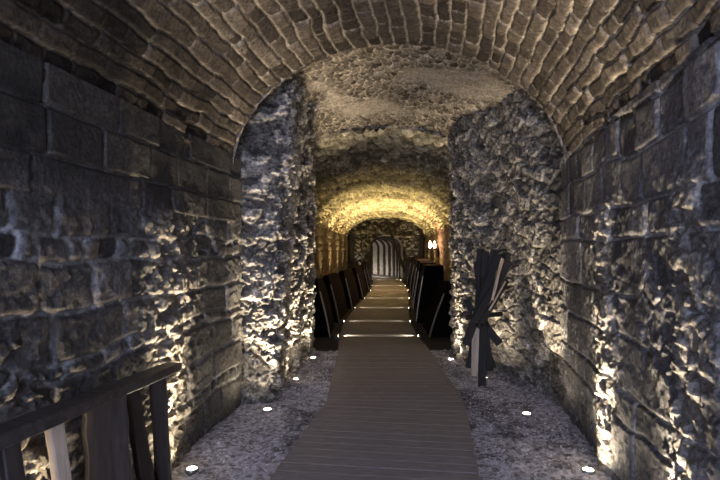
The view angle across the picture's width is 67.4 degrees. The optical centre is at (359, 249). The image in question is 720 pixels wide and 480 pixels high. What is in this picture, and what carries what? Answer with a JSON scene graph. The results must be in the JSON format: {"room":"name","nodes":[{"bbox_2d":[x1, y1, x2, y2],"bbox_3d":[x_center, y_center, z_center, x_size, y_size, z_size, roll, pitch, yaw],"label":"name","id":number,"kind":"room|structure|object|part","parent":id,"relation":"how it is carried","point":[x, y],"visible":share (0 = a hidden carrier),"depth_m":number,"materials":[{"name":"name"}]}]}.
{"room":"underground stone tunnel","nodes":[
{"label":"underground stone tunnel","id":0,"kind":"room"},
{"bbox_2d":[0,39,242,479],"bbox_3d":[-1.769,0.355,1.312,0.122,2.610,8.682,0,0,7],"label":"wall","id":1,"kind":"structure","parent":0,"point":[119,251],"depth_m":3.23,"materials":[{"name":"stone"}]},
{"bbox_2d":[235,71,317,405],"bbox_3d":[-1.181,-0.245,7.334,1.788,3.809,3.710,0,0,-19],"label":"wall","id":2,"kind":"structure","parent":0,"point":[276,150],"depth_m":5.72,"materials":[{"name":"stone"}]},
{"bbox_2d":[313,221,347,278],"bbox_3d":[-1.202,0.383,19.500,0.082,2.555,21.827,0,0,3],"label":"wall","id":3,"kind":"structure","parent":0,"point":[331,252],"depth_m":20.34,"materials":[{"name":"brown stone"}]},
{"bbox_2d":[0,0,719,175],"bbox_3d":[-0.148,-1.418,1.212,3.406,1.356,8.903,0,0,7],"label":"ceiling","id":4,"kind":"structure","parent":0,"point":[200,67],"depth_m":3.98,"materials":[{"name":"brick"}]},
{"bbox_2d":[317,125,441,140],"bbox_3d":[0.400,-2.380,8.669,2.840,1.540,0.050,0,0,0],"label":"wall","id":5,"kind":"structure","parent":0,"point":[420,129],"depth_m":8.66,"materials":[{"name":"stone"}]},
{"bbox_2d":[314,124,450,235],"bbox_3d":[0.929,-1.424,19.500,4.556,1.330,22.040,0,0,3],"label":"ceiling","id":6,"kind":"structure","parent":0,"point":[365,174],"depth_m":13.65,"materials":[{"name":"grey stone"}]},
{"bbox_2d":[348,217,424,278],"bbox_3d":[1.460,-0.250,30.141,4.801,3.700,0.368,0,0,0],"label":"wall","id":7,"kind":"structure","parent":0,"point":[364,232],"depth_m":30.13,"materials":[{"name":"grey stone"}]},
{"bbox_2d":[372,235,402,277],"bbox_3d":[0.389,0.383,34.185,2.463,2.435,8.959,0,0,-19],"label":"ceiling","id":8,"kind":"structure","parent":0,"point":[397,239],"depth_m":34.80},
{"bbox_2d":[172,274,611,479],"bbox_3d":[0.690,1.607,17.550,6.780,0.070,41.100,0,0,0],"label":"floor","id":9,"kind":"structure","parent":0,"point":[201,450],"depth_m":4.85,"materials":[{"name":"grey gravel"}]},
{"bbox_2d":[0,362,181,479],"bbox_3d":[-1.453,1.173,2.442,0.200,0.940,2.702,0,0,7],"label":"wooden rail","id":10,"kind":"object","parent":9,"relation":"on","point":[112,414],"visible":1,"depth_m":2.95,"materials":[{"name":"brown wood"}]},
{"bbox_2d":[184,465,198,475],"bbox_3d":[-1.230,1.615,3.950,0.104,0.046,0.104,0,0,0],"label":"ground light","id":11,"kind":"object","parent":9,"relation":"on","point":[191,470],"visible":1,"depth_m":3.92,"materials":[{"name":"glass"}]},
{"bbox_2d":[262,407,272,412],"bbox_3d":[-0.930,1.615,5.420,0.104,0.046,0.104,0,0,0],"label":"ground light","id":12,"kind":"object","parent":9,"relation":"on","point":[268,409],"visible":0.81,"depth_m":5.39,"materials":[{"name":"beige glass"}]},
{"bbox_2d":[313,278,334,336],"bbox_3d":[-0.815,1.095,10.705,0.570,1.030,1.500,0,0,1],"label":"panel","id":13,"kind":"object","parent":9,"relation":"on","point":[323,316],"visible":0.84,"depth_m":9.96,"materials":[{"name":"black wood"}]},
{"bbox_2d":[322,273,347,322],"bbox_3d":[-0.658,1.095,13.042,0.570,1.030,2.150,0,0,4],"label":"panel","id":14,"kind":"object","parent":9,"relation":"on","point":[332,281],"visible":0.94,"depth_m":12.49,"materials":[{"name":"black wood"}]},
{"bbox_2d":[339,269,359,308],"bbox_3d":[-0.378,1.095,15.870,0.570,1.030,2.300,0,0,6],"label":"panel","id":15,"kind":"object","parent":9,"relation":"on","point":[347,277],"visible":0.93,"depth_m":15.27,"materials":[{"name":"brown wood"}]},
{"bbox_2d":[352,266,367,298],"bbox_3d":[-0.076,1.095,18.991,0.570,1.030,2.750,0,0,4],"label":"panel","id":16,"kind":"object","parent":9,"relation":"on","point":[358,273],"visible":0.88,"depth_m":18.22,"materials":[{"name":"black wood"}]},
{"bbox_2d":[359,264,369,290],"bbox_3d":[0.117,1.095,22.061,0.570,1.030,2.100,0,0,3],"label":"panel","id":17,"kind":"object","parent":9,"relation":"on","point":[361,265],"visible":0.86,"depth_m":21.11,"materials":[{"name":"brown wood"}]},
{"bbox_2d":[362,262,370,285],"bbox_3d":[0.251,1.095,25.557,0.570,1.030,3.500,0,0,2],"label":"panel","id":18,"kind":"object","parent":9,"relation":"on","point":[364,263],"visible":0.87,"depth_m":23.95,"materials":[{"name":"black wood"}]},
{"bbox_2d":[270,277,478,479],"bbox_3d":[0.621,1.578,13.749,2.005,0.084,33.620,0,0,4],"label":"boardwalk","id":19,"kind":"object","parent":9,"relation":"on","point":[390,411],"visible":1,"depth_m":5.11,"materials":[{"name":"brown wood"}]},
{"bbox_2d":[375,241,379,274],"bbox_3d":[0.434,0.403,34.950,1.790,2.395,0.200,0,0,-23],"label":"rib","id":20,"kind":"object","parent":9,"relation":"on","point":[376,242],"visible":0.28,"depth_m":35.20,"materials":[{"name":"grey stone"}]},
{"bbox_2d":[377,239,385,274],"bbox_3d":[0.751,0.403,34.150,1.790,2.395,0.200,0,0,-20],"label":"rib","id":21,"kind":"object","parent":9,"relation":"on","point":[379,240],"visible":0.38,"depth_m":34.36,"materials":[{"name":"grey stone"}]},
{"bbox_2d":[369,236,400,277],"bbox_3d":[1.434,0.403,30.950,1.790,2.395,0.200,0,0,-4],"label":"rib","id":22,"kind":"object","parent":9,"relation":"on","point":[388,237],"visible":0.82,"depth_m":30.87,"materials":[{"name":"grey stone"}]},
{"bbox_2d":[372,237,397,276],"bbox_3d":[1.351,0.403,31.750,1.790,2.395,0.200,0,0,-8],"label":"rib","id":23,"kind":"object","parent":9,"relation":"on","point":[376,237],"visible":0.23,"depth_m":31.76,"materials":[{"name":"grey stone"}]},
{"bbox_2d":[380,239,390,275],"bbox_3d":[1.009,0.403,33.350,1.790,2.395,0.200,0,0,-16],"label":"rib","id":24,"kind":"object","parent":9,"relation":"on","point":[384,240],"visible":0.37,"depth_m":33.50,"materials":[{"name":"grey stone"}]},
{"bbox_2d":[350,235,423,268],"bbox_3d":[1.460,0.393,29.750,4.071,2.455,0.124,0,0,0],"label":"frame","id":25,"kind":"object","parent":9,"relation":"on","point":[421,252],"visible":0.66,"depth_m":29.69,"materials":[{"name":"black metal"}]},
{"bbox_3d":[-0.460,0.393,29.750,0.231,2.455,0.124,0,0,0],"label":"post","id":26,"kind":"part","parent":25,"relation":"part of","materials":[{"name":"stone"}]},
{"bbox_3d":[3.380,0.393,29.750,0.231,2.455,0.124,0,0,0],"label":"post","id":27,"kind":"part","parent":25,"relation":"part of","materials":[{"name":"wood"}]},
{"bbox_2d":[382,238,394,275],"bbox_3d":[1.209,0.403,32.550,1.790,2.395,0.200,0,0,-12],"label":"rib","id":28,"kind":"object","parent":9,"relation":"on","point":[390,241],"visible":0.34,"depth_m":32.63,"materials":[{"name":"grey stone"}]},
{"bbox_2d":[386,221,404,273],"bbox_3d":[2.042,0.033,29.274,1.324,3.199,0.176,0,0,6],"label":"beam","id":29,"kind":"structure","parent":9,"relation":"on","point":[387,222],"depth_m":29.20,"materials":[{"name":"black wood"}]},
{"bbox_2d":[196,351,605,479],"bbox_3d":[0.388,1.605,5.596,3.201,0.059,6.010,0,0,0],"label":"gravel","id":30,"kind":"object","parent":9,"relation":"on","point":[322,370],"visible":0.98,"depth_m":4.90,"materials":[{"name":"grey gravel"}]},
{"bbox_2d":[403,257,417,286],"bbox_3d":[2.435,0.980,25.540,0.640,1.260,3.500,0,0,2],"label":"panel","id":31,"kind":"object","parent":9,"relation":"on","point":[409,259],"visible":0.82,"depth_m":25.20,"materials":[{"name":"brown wood"}]},
{"bbox_2d":[408,258,424,290],"bbox_3d":[2.301,0.980,22.035,0.640,1.260,2.100,0,0,3],"label":"panel","id":32,"kind":"object","parent":9,"relation":"on","point":[414,259],"visible":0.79,"depth_m":21.79,"materials":[{"name":"brown wood"}]},
{"bbox_2d":[411,260,429,298],"bbox_3d":[2.107,0.980,18.948,0.640,1.260,2.750,0,0,4],"label":"panel","id":33,"kind":"object","parent":9,"relation":"on","point":[417,261],"visible":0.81,"depth_m":18.00,"materials":[{"name":"black wood"}]},
{"bbox_2d":[413,261,434,308],"bbox_3d":[1.858,0.980,15.816,0.640,1.260,2.300,0,0,6],"label":"panel","id":34,"kind":"object","parent":9,"relation":"on","point":[420,262],"visible":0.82,"depth_m":14.72,"materials":[{"name":"black wood"}]},
{"bbox_2d":[414,264,443,322],"bbox_3d":[1.632,0.980,12.998,0.640,1.260,2.150,0,0,4],"label":"panel","id":35,"kind":"object","parent":9,"relation":"on","point":[431,275],"visible":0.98,"depth_m":11.94,"materials":[{"name":"black wood"}]},
{"bbox_2d":[423,281,452,336],"bbox_3d":[1.675,1.120,10.693,0.770,0.980,1.500,0,0,1],"label":"panel","id":36,"kind":"object","parent":9,"relation":"on","point":[437,319],"visible":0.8,"depth_m":9.97,"materials":[{"name":"black wood"}]},
{"bbox_2d":[462,248,511,386],"bbox_3d":[1.524,0.802,6.469,0.592,1.644,0.350,0,0,12],"label":"bundle","id":37,"kind":"object","parent":9,"relation":"on","point":[478,334],"visible":1,"depth_m":6.43,"materials":[{"name":"brown wood"}]},
{"bbox_2d":[521,412,531,415],"bbox_3d":[1.630,1.615,5.280,0.104,0.046,0.104,0,0,0],"label":"ground light","id":38,"kind":"object","parent":9,"relation":"on","point":[522,413],"visible":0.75,"depth_m":5.26,"materials":[{"name":"beige glass"}]},
{"bbox_2d":[580,466,595,474],"bbox_3d":[1.660,1.615,3.930,0.104,0.046,0.104,0,0,0],"label":"ground light","id":39,"kind":"object","parent":9,"relation":"on","point":[587,470],"visible":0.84,"depth_m":3.90,"materials":[{"name":"beige glass"}]},
{"bbox_2d":[231,41,566,175],"bbox_3d":[0.390,-1.650,5.396,4.400,2.100,0.049,0,0,0],"label":"wall","id":40,"kind":"structure","parent":0,"point":[393,42],"depth_m":5.41,"materials":[{"name":"brick"}]},
{"bbox_2d":[301,43,521,136],"bbox_3d":[0.410,-1.869,6.997,3.273,0.579,3.397,0,0,0],"label":"ceiling","id":41,"kind":"structure","parent":0,"point":[428,87],"depth_m":6.67,"materials":[{"name":"stone"}]},
{"bbox_2d":[424,224,452,280],"bbox_3d":[3.053,0.383,19.500,0.082,2.555,21.827,0,0,3],"label":"wall","id":42,"kind":"structure","parent":0,"point":[441,237],"depth_m":20.86,"materials":[{"name":"brown stone"}]},
{"bbox_2d":[429,241,438,256],"bbox_3d":[2.947,-0.050,21.600,0.405,0.620,0.400,0,0,0],"label":"wall sconce","id":43,"kind":"object","parent":42,"relation":"attached to","point":[434,243],"visible":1,"depth_m":21.55,"materials":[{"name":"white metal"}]},
{"bbox_2d":[447,87,565,406],"bbox_3d":[2.456,-0.243,7.053,2.262,3.806,3.581,0,0,0],"label":"wall","id":44,"kind":"structure","parent":0,"point":[506,164],"depth_m":6.59,"materials":[{"name":"stone"}]},
{"bbox_2d":[558,29,719,479],"bbox_3d":[1.367,0.355,1.311,0.111,2.610,8.737,0,0,9],"label":"wall","id":45,"kind":"structure","parent":0,"point":[640,213],"depth_m":3.12,"materials":[{"name":"stone"}]}
]}

